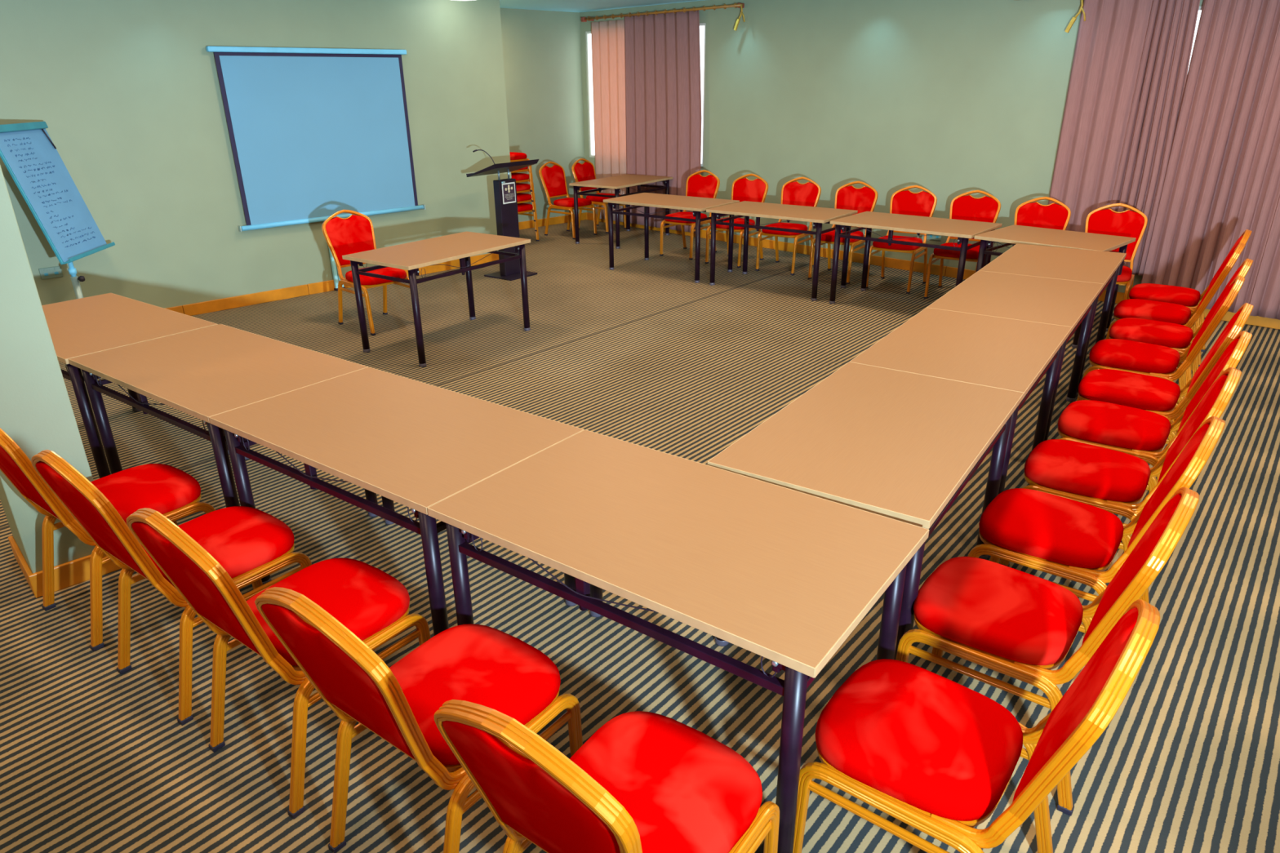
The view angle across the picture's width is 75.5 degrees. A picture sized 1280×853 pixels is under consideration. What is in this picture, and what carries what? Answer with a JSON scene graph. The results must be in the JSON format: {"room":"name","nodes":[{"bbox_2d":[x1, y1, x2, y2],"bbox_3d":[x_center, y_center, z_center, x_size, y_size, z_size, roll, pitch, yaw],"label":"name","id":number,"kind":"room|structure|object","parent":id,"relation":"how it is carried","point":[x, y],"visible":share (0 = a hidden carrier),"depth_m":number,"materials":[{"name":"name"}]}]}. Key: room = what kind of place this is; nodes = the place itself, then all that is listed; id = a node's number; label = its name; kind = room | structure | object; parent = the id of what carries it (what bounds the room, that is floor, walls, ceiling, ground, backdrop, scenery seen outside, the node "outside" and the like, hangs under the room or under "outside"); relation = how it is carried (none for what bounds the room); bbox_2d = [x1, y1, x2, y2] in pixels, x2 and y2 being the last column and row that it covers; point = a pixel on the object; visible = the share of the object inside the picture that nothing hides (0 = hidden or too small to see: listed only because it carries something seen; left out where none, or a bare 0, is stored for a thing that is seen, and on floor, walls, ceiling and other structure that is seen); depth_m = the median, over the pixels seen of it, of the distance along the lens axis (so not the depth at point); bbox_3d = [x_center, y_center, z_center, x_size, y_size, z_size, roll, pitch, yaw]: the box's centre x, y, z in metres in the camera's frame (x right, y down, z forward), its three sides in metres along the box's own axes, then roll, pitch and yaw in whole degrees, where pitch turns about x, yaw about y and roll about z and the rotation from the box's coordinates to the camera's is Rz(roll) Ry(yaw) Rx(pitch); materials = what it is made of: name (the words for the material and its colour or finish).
{"room":"conference room","nodes":[
{"label":"conference room","id":0,"kind":"room"},
{"bbox_2d":[0,164,95,573],"bbox_3d":[-2.513,-0.698,3.077,0.290,2.800,0.420,-21,30,-40],"label":"wall pillar","id":1,"kind":"structure","parent":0,"point":[37,414],"depth_m":3.18,"materials":[{"name":"paint"}]},
{"bbox_2d":[8,535,122,598],"bbox_3d":[-2.496,0.547,3.594,0.326,0.105,0.448,-21,30,-40],"label":"baseboard","id":2,"kind":"structure","parent":1,"relation":"attached to","point":[68,574],"depth_m":3.43,"materials":[{"name":"brown wood"}]},
{"bbox_2d":[0,0,511,311],"bbox_3d":[-4.905,-2.015,6.292,9.437,2.800,0.120,-21,30,-40],"label":"wall","id":3,"kind":"structure","parent":0,"point":[127,93],"depth_m":7.17,"materials":[{"name":"paint"}]},
{"bbox_2d":[38,266,62,279],"bbox_3d":[-4.751,-1.240,6.665,0.150,0.088,0.017,-21,30,-40],"label":"wall socket","id":4,"kind":"object","parent":3,"relation":"attached to","point":[50,272],"visible":1,"depth_m":6.66,"materials":[{"name":"plastic"}]},
{"bbox_2d":[205,45,425,231],"bbox_3d":[-2.971,-2.747,7.839,1.902,1.538,0.060,-21,30,-40],"label":"projection screen","id":5,"kind":"object","parent":3,"relation":"attached to","point":[316,134],"visible":0.99,"depth_m":7.76,"materials":[{"name":"fabric"}]},
{"bbox_2d":[164,253,498,315],"bbox_3d":[-4.843,-0.753,6.766,9.434,0.105,0.018,-21,30,-40],"label":"baseboard","id":6,"kind":"structure","parent":3,"relation":"attached to","point":[224,304],"depth_m":7.97,"materials":[{"name":"brown wood"}]},
{"bbox_2d":[499,7,586,222],"bbox_3d":[-1.751,-4.093,11.181,2.488,2.800,0.120,-21,30,-40],"label":"wall","id":7,"kind":"structure","parent":0,"point":[542,49],"depth_m":11.36,"materials":[{"name":"paint"}]},
{"bbox_2d":[518,212,586,229],"bbox_3d":[-1.689,-2.831,11.655,2.485,0.105,0.018,-21,30,-40],"label":"baseboard","id":8,"kind":"structure","parent":7,"relation":"attached to","point":[563,219],"depth_m":11.98,"materials":[{"name":"brown wood"}]},
{"bbox_2d":[499,0,702,12],"bbox_3d":[-0.472,-2.603,3.820,14.000,0.100,15.000,15,28,33],"label":"ceiling","id":9,"kind":"structure","parent":0,"point":[571,6],"depth_m":10.22,"materials":[{"name":"paint"}]},
{"bbox_2d":[0,219,1279,852],"bbox_3d":[-0.443,0.027,4.919,14.000,0.001,15.000,15,28,33],"label":"floor","id":10,"kind":"structure","parent":0,"point":[95,757],"depth_m":3.15,"materials":[{"name":"carpet"}]},
{"bbox_2d":[0,120,115,298],"bbox_3d":[-4.293,-1.410,6.276,0.478,1.684,0.757,-3,23,-6],"label":"flipchart","id":11,"kind":"object","parent":10,"relation":"on","point":[28,152],"visible":0.98,"depth_m":6.12,"materials":[{"name":"paper"}]},
{"bbox_2d":[62,241,115,264],"bbox_3d":[-4.224,-1.337,6.348,0.060,0.041,0.695,-3,23,-6],"label":"tray","id":12,"kind":"object","parent":11,"relation":"on","point":[74,255],"depth_m":6.29,"materials":[{"name":"blue plastic"}]},
{"bbox_2d":[0,427,215,651],"bbox_3d":[-2.059,0.270,3.162,0.461,0.940,0.642,15,28,33],"label":"banquet chair","id":13,"kind":"object","parent":10,"relation":"on","point":[169,491],"visible":0.73,"depth_m":3.15,"materials":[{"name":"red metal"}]},
{"bbox_2d":[41,293,229,478],"bbox_3d":[-2.962,-0.223,4.610,1.257,0.750,0.734,15,28,33],"label":"folding table","id":14,"kind":"object","parent":10,"relation":"on","point":[82,326],"visible":0.61,"depth_m":4.33,"materials":[{"name":"beige wood"}]},
{"bbox_2d":[31,449,311,725],"bbox_3d":[-1.535,0.414,2.804,0.461,0.940,0.642,15,28,33],"label":"banquet chair","id":15,"kind":"object","parent":10,"relation":"on","point":[250,544],"visible":0.8,"depth_m":2.74,"materials":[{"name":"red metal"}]},
{"bbox_2d":[68,324,377,516],"bbox_3d":[-1.934,0.055,3.919,1.257,0.750,0.734,15,28,33],"label":"folding table","id":16,"kind":"object","parent":10,"relation":"on","point":[202,374],"visible":0.77,"depth_m":3.69,"materials":[{"name":"beige wood"}]},
{"bbox_2d":[126,507,431,819],"bbox_3d":[-1.028,0.553,2.457,0.461,0.940,0.642,15,28,33],"label":"banquet chair","id":17,"kind":"object","parent":10,"relation":"on","point":[369,602],"visible":0.86,"depth_m":2.34,"materials":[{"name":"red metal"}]},
{"bbox_2d":[321,209,414,335],"bbox_3d":[-2.292,-1.329,6.993,0.642,0.940,0.461,19,30,39],"label":"banquet chair","id":18,"kind":"object","parent":10,"relation":"on","point":[354,233],"visible":0.78,"depth_m":6.97,"materials":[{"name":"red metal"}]},
{"bbox_2d":[208,367,584,635],"bbox_3d":[-0.921,0.333,3.227,1.257,0.750,0.734,15,28,33],"label":"folding table","id":19,"kind":"object","parent":10,"relation":"on","point":[415,445],"visible":0.8,"depth_m":2.98,"materials":[{"name":"beige wood"}]},
{"bbox_2d":[254,586,582,852],"bbox_3d":[-0.525,0.691,2.113,0.461,0.940,0.642,15,28,33],"label":"banquet chair","id":20,"kind":"object","parent":10,"relation":"on","point":[484,665],"visible":0.9,"depth_m":2.06,"materials":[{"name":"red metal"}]},
{"bbox_2d":[342,231,530,367],"bbox_3d":[-1.538,-1.040,6.529,0.734,0.750,1.257,15,27,32],"label":"folding table","id":21,"kind":"object","parent":10,"relation":"on","point":[413,255],"visible":1,"depth_m":6.26,"materials":[{"name":"beige wood"}]},
{"bbox_2d":[466,149,538,280],"bbox_3d":[-1.400,-2.234,8.663,0.425,1.304,0.640,15,28,33],"label":"lectern","id":22,"kind":"object","parent":10,"relation":"on","point":[504,189],"visible":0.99,"depth_m":8.61,"materials":[{"name":"wood"}]},
{"bbox_2d":[517,203,539,240],"bbox_3d":[-1.710,-2.872,10.671,0.642,0.940,0.461,17,28,36],"label":"banquet chair","id":23,"kind":"object","parent":10,"relation":"on","point":[522,208],"visible":0.17,"depth_m":10.60,"materials":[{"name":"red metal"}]},
{"bbox_2d":[516,192,537,231],"bbox_3d":[-1.720,-2.990,10.628,0.642,0.940,0.461,17,28,36],"label":"banquet chair","id":24,"kind":"object","parent":23,"relation":"on","point":[521,197],"visible":0.14,"depth_m":10.52,"materials":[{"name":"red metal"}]},
{"bbox_2d":[515,182,535,221],"bbox_3d":[-1.729,-3.107,10.585,0.642,0.940,0.461,17,28,36],"label":"banquet chair","id":25,"kind":"object","parent":24,"relation":"on","point":[521,187],"visible":0.17,"depth_m":10.48,"materials":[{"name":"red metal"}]},
{"bbox_2d":[511,173,534,211],"bbox_3d":[-1.738,-3.225,10.542,0.642,0.940,0.461,17,28,36],"label":"banquet chair","id":26,"kind":"object","parent":25,"relation":"on","point":[520,177],"visible":0.19,"depth_m":10.43,"materials":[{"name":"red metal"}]},
{"bbox_2d":[511,166,533,201],"bbox_3d":[-1.748,-3.342,10.500,0.642,0.940,0.461,17,28,36],"label":"banquet chair","id":27,"kind":"object","parent":26,"relation":"on","point":[524,169],"visible":0.07,"depth_m":10.48,"materials":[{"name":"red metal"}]},
{"bbox_2d":[509,151,532,191],"bbox_3d":[-1.757,-3.460,10.457,0.642,0.940,0.461,17,28,36],"label":"banquet chair","id":28,"kind":"object","parent":27,"relation":"on","point":[514,157],"visible":0.12,"depth_m":10.35,"materials":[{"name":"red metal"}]},
{"bbox_2d":[538,161,597,239],"bbox_3d":[-0.974,-3.044,11.061,0.642,0.940,0.461,17,28,36],"label":"banquet chair","id":29,"kind":"object","parent":10,"relation":"on","point":[553,178],"visible":0.96,"depth_m":11.03,"materials":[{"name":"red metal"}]},
{"bbox_2d":[571,158,626,233],"bbox_3d":[-0.573,-3.219,11.469,0.642,0.940,0.461,15,27,33],"label":"banquet chair","id":30,"kind":"object","parent":10,"relation":"on","point":[584,171],"visible":0.66,"depth_m":11.43,"materials":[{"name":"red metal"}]},
{"bbox_2d":[434,699,779,852],"bbox_3d":[-0.034,0.828,1.772,0.461,0.940,0.642,15,28,33],"label":"banquet chair","id":31,"kind":"object","parent":10,"relation":"on","point":[643,782],"visible":1,"depth_m":1.72,"materials":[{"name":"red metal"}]},
{"bbox_2d":[568,173,672,248],"bbox_3d":[-0.221,-2.815,10.740,0.734,0.750,1.257,14,27,32],"label":"folding table","id":32,"kind":"object","parent":10,"relation":"on","point":[617,182],"visible":0.98,"depth_m":10.48,"materials":[{"name":"beige wood"}]},
{"bbox_2d":[603,192,739,283],"bbox_3d":[0.329,-2.056,8.910,1.257,0.750,0.734,16,28,34],"label":"folding table","id":33,"kind":"object","parent":10,"relation":"on","point":[696,204],"visible":0.86,"depth_m":8.74,"materials":[{"name":"beige wood"}]},
{"bbox_2d":[427,429,928,852],"bbox_3d":[0.092,0.611,2.534,1.257,0.750,0.734,15,28,33],"label":"folding table","id":34,"kind":"object","parent":10,"relation":"on","point":[784,576],"visible":0.93,"depth_m":2.26,"materials":[{"name":"laminate"}]},
{"bbox_2d":[659,169,719,259],"bbox_3d":[0.597,-2.515,9.755,0.461,0.940,0.642,15,28,33],"label":"banquet chair","id":35,"kind":"object","parent":10,"relation":"on","point":[697,184],"visible":0.7,"depth_m":9.75,"materials":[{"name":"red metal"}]},
{"bbox_2d":[705,173,768,267],"bbox_3d":[1.099,-2.337,9.316,0.461,0.940,0.642,15,27,33],"label":"banquet chair","id":36,"kind":"object","parent":10,"relation":"on","point":[743,188],"visible":0.6,"depth_m":9.32,"materials":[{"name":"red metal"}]},
{"bbox_2d":[706,200,857,301],"bbox_3d":[1.374,-1.758,8.168,1.257,0.750,0.734,16,28,34],"label":"folding table","id":37,"kind":"object","parent":10,"relation":"on","point":[818,215],"visible":0.94,"depth_m":7.98,"materials":[{"name":"beige wood"}]},
{"bbox_2d":[755,177,821,275],"bbox_3d":[1.615,-2.188,8.945,0.461,0.940,0.642,14,27,31],"label":"banquet chair","id":38,"kind":"object","parent":10,"relation":"on","point":[793,192],"visible":0.77,"depth_m":8.95,"materials":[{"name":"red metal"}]},
{"bbox_2d":[808,181,878,284],"bbox_3d":[2.104,-2.019,8.529,0.461,0.940,0.642,15,27,32],"label":"banquet chair","id":39,"kind":"object","parent":10,"relation":"on","point":[863,199],"visible":0.68,"depth_m":8.53,"materials":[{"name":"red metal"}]},
{"bbox_2d":[707,361,1024,662],"bbox_3d":[0.885,0.336,3.171,0.734,0.750,1.257,14,27,32],"label":"folding table","id":40,"kind":"object","parent":10,"relation":"on","point":[894,444],"visible":0.73,"depth_m":2.88,"materials":[{"name":"beige wood"}]},
{"bbox_2d":[866,185,937,293],"bbox_3d":[2.575,-1.859,8.131,0.461,0.940,0.642,14,27,31],"label":"banquet chair","id":41,"kind":"object","parent":10,"relation":"on","point":[922,203],"visible":0.78,"depth_m":8.14,"materials":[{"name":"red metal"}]},
{"bbox_2d":[829,211,1001,304],"bbox_3d":[2.415,-1.448,7.399,1.257,0.750,0.734,17,29,36],"label":"folding table","id":42,"kind":"object","parent":10,"relation":"on","point":[964,230],"visible":0.87,"depth_m":7.20,"materials":[{"name":"beige wood"}]},
{"bbox_2d":[849,307,1072,493],"bbox_3d":[1.563,-0.050,4.078,0.734,0.750,1.134,14,27,32],"label":"folding table","id":43,"kind":"object","parent":10,"relation":"on","point":[995,352],"visible":0.62,"depth_m":3.87,"materials":[{"name":"laminate"}]},
{"bbox_2d":[923,190,1000,298],"bbox_3d":[3.027,-1.697,7.733,0.461,0.940,0.642,14,27,31],"label":"banquet chair","id":44,"kind":"object","parent":10,"relation":"on","point":[968,207],"visible":0.53,"depth_m":7.75,"materials":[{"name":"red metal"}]},
{"bbox_2d":[792,599,1159,852],"bbox_3d":[0.758,0.740,1.963,0.642,0.940,0.461,16,28,35],"label":"banquet chair","id":45,"kind":"object","parent":10,"relation":"on","point":[930,752],"visible":1,"depth_m":1.89,"materials":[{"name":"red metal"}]},
{"bbox_2d":[926,270,1103,440],"bbox_3d":[2.205,-0.417,4.938,0.734,0.750,1.134,14,27,32],"label":"folding table","id":46,"kind":"object","parent":10,"relation":"on","point":[1060,302],"visible":0.66,"depth_m":4.76,"materials":[{"name":"beige wood"}]},
{"bbox_2d":[1013,196,1071,230],"bbox_3d":[3.429,-1.501,7.252,0.461,0.940,0.642,14,27,31],"label":"banquet chair","id":47,"kind":"object","parent":10,"relation":"on","point":[1053,215],"visible":0.24,"depth_m":7.30,"materials":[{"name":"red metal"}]},
{"bbox_2d":[895,486,1199,816],"bbox_3d":[1.159,0.536,2.440,0.642,0.940,0.461,16,28,35],"label":"banquet chair","id":48,"kind":"object","parent":10,"relation":"on","point":[1015,624],"visible":0.95,"depth_m":2.36,"materials":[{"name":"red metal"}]},
{"bbox_2d":[979,243,1126,395],"bbox_3d":[2.848,-0.783,5.797,0.734,0.750,1.134,14,27,32],"label":"folding table","id":49,"kind":"object","parent":10,"relation":"on","point":[1043,261],"visible":0.49,"depth_m":5.63,"materials":[{"name":"beige wood"}]},
{"bbox_2d":[973,224,1136,348],"bbox_3d":[3.275,-1.153,6.670,0.734,0.750,0.956,-21,30,-40],"label":"folding table","id":50,"kind":"object","parent":10,"relation":"on","point":[1014,234],"visible":0.62,"depth_m":6.52,"materials":[{"name":"laminate"}]},
{"bbox_2d":[967,416,1225,601],"bbox_3d":[1.543,0.344,2.888,0.642,0.940,0.461,16,28,34],"label":"banquet chair","id":51,"kind":"object","parent":10,"relation":"on","point":[1071,540],"visible":0.8,"depth_m":2.81,"materials":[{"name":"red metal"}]},
{"bbox_2d":[1084,203,1147,300],"bbox_3d":[3.841,-1.330,6.833,0.461,0.940,0.642,14,27,31],"label":"banquet chair","id":52,"kind":"object","parent":10,"relation":"on","point":[1131,224],"visible":0.57,"depth_m":6.86,"materials":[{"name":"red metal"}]},
{"bbox_2d":[999,367,1241,603],"bbox_3d":[1.903,0.162,3.315,0.642,0.940,0.461,15,27,33],"label":"banquet chair","id":53,"kind":"object","parent":10,"relation":"on","point":[1112,481],"visible":0.76,"depth_m":3.23,"materials":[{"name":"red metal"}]},
{"bbox_2d":[1057,330,1252,482],"bbox_3d":[2.260,-0.022,3.746,0.642,0.940,0.461,15,28,34],"label":"banquet chair","id":54,"kind":"object","parent":10,"relation":"on","point":[1144,434],"visible":0.72,"depth_m":3.67,"materials":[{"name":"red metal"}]},
{"bbox_2d":[1076,275,1244,434],"bbox_3d":[2.912,-0.418,4.676,0.642,0.940,0.461,15,27,33],"label":"banquet chair","id":55,"kind":"object","parent":10,"relation":"on","point":[1135,357],"visible":0.76,"depth_m":4.57,"materials":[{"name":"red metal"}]},
{"bbox_2d":[1078,302,1253,434],"bbox_3d":[2.580,-0.202,4.168,0.642,0.940,0.461,16,28,34],"label":"banquet chair","id":56,"kind":"object","parent":10,"relation":"on","point":[1157,395],"visible":0.68,"depth_m":4.07,"materials":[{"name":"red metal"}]},
{"bbox_2d":[1105,242,1245,372],"bbox_3d":[3.557,-0.791,5.551,0.642,0.940,0.461,16,28,34],"label":"banquet chair","id":57,"kind":"object","parent":10,"relation":"on","point":[1166,312],"visible":0.7,"depth_m":5.45,"materials":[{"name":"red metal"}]},
{"bbox_2d":[1109,258,1253,383],"bbox_3d":[3.268,-0.598,5.097,0.642,0.940,0.461,15,28,34],"label":"banquet chair","id":58,"kind":"object","parent":10,"relation":"on","point":[1179,337],"visible":0.47,"depth_m":5.04,"materials":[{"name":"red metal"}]},
{"bbox_2d":[1128,229,1252,367],"bbox_3d":[3.916,-0.977,5.985,0.642,0.940,0.461,15,27,32],"label":"banquet chair","id":59,"kind":"object","parent":10,"relation":"on","point":[1190,298],"visible":0.49,"depth_m":5.91,"materials":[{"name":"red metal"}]},
{"bbox_2d":[579,0,1204,293],"bbox_3d":[2.909,-3.018,8.484,0.160,2.800,10.537,-21,30,-40],"label":"wall","id":60,"kind":"structure","parent":0,"point":[949,99],"depth_m":8.59,"materials":[{"name":"paint"}]},
{"bbox_2d":[585,22,706,166],"bbox_3d":[0.050,-4.406,11.025,0.051,1.660,2.231,-21,30,-40],"label":"window","id":61,"kind":"structure","parent":60,"relation":"in","point":[702,25],"depth_m":11.48,"materials":[{"name":"white glass"}]},
{"bbox_2d":[624,9,701,233],"bbox_3d":[0.300,-3.930,10.795,0.082,2.646,1.375,-21,30,-40],"label":"curtain","id":62,"kind":"object","parent":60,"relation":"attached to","point":[662,51],"visible":0.77,"depth_m":10.67,"materials":[{"name":"pink fabric"}]},
{"bbox_2d":[581,2,744,22],"bbox_3d":[0.212,-5.177,10.347,0.120,0.063,2.798,-21,30,-40],"label":"curtain rod","id":63,"kind":"object","parent":60,"relation":"attached to","point":[737,5],"visible":1,"depth_m":10.22,"materials":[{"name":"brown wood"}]},
{"bbox_2d":[591,19,626,222],"bbox_3d":[-0.405,-4.184,11.474,0.067,2.606,0.699,-21,30,-40],"label":"curtain","id":64,"kind":"object","parent":63,"relation":"hanging from","point":[608,59],"visible":0.77,"depth_m":11.35,"materials":[{"name":"pink fabric"}]},
{"bbox_2d":[733,4,745,30],"bbox_3d":[1.141,-4.671,9.444,0.020,0.258,0.156,-21,30,-40],"label":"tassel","id":65,"kind":"object","parent":63,"relation":"hanging from","point":[741,11],"visible":1,"depth_m":9.44,"materials":[{"name":"gold metal"}]},
{"bbox_2d":[586,212,1279,329],"bbox_3d":[2.207,-2.003,9.569,0.018,0.105,8.661,-21,30,-40],"label":"baseboard","id":66,"kind":"structure","parent":60,"relation":"attached to","point":[952,272],"depth_m":9.13,"materials":[{"name":"brown wood"}]},
{"bbox_2d":[927,234,941,240],"bbox_3d":[3.068,-1.989,8.610,0.017,0.088,0.150,-21,30,-40],"label":"wall socket","id":67,"kind":"object","parent":60,"relation":"attached to","point":[933,237],"visible":0.51,"depth_m":8.61,"materials":[{"name":"plastic"}]},
{"bbox_2d":[1187,5,1202,70],"bbox_3d":[4.781,-2.529,6.524,0.051,1.470,2.231,-21,30,-40],"label":"window","id":68,"kind":"structure","parent":60,"relation":"in","point":[1200,6],"depth_m":6.61,"materials":[{"name":"white glass"}]},
{"bbox_2d":[1140,0,1279,312],"bbox_3d":[4.684,-2.238,6.551,0.099,2.626,0.827,-21,30,-40],"label":"curtain","id":69,"kind":"object","parent":60,"relation":"attached to","point":[1221,182],"visible":0.91,"depth_m":6.58,"materials":[{"name":"pink fabric"}]},
{"bbox_3d":[4.577,-3.373,6.225,0.120,0.063,3.488,-21,30,-40],"label":"curtain rod","id":70,"kind":"object","parent":60,"relation":"attached to","visible":0},
{"bbox_2d":[1064,0,1085,32],"bbox_3d":[3.727,-3.502,7.045,0.020,0.258,0.156,-21,30,-40],"label":"curtain rod finial","id":71,"kind":"object","parent":70,"relation":"hanging from","point":[1073,19],"visible":1,"depth_m":7.05,"materials":[{"name":"gold metal"}]},
{"bbox_2d":[1048,0,1152,232],"bbox_3d":[3.964,-2.607,7.195,0.065,2.426,0.565,-21,30,-40],"label":"curtain","id":72,"kind":"object","parent":70,"relation":"hanging from","point":[1110,42],"visible":0.78,"depth_m":7.12,"materials":[{"name":"pink fabric"}]},
{"bbox_2d":[1110,0,1199,275],"bbox_3d":[4.283,-2.484,6.892,0.085,2.426,0.404,-21,30,-40],"label":"curtain","id":73,"kind":"object","parent":70,"relation":"hanging from","point":[1163,68],"visible":0.8,"depth_m":6.84,"materials":[{"name":"pink fabric"}]},
{"bbox_2d":[1248,195,1279,319],"bbox_3d":[5.354,-1.976,5.909,0.102,2.626,1.150,-21,30,-40],"label":"curtain","id":74,"kind":"object","parent":70,"relation":"hanging from","point":[1265,295],"visible":0.95,"depth_m":6.60,"materials":[{"name":"pink fabric"}]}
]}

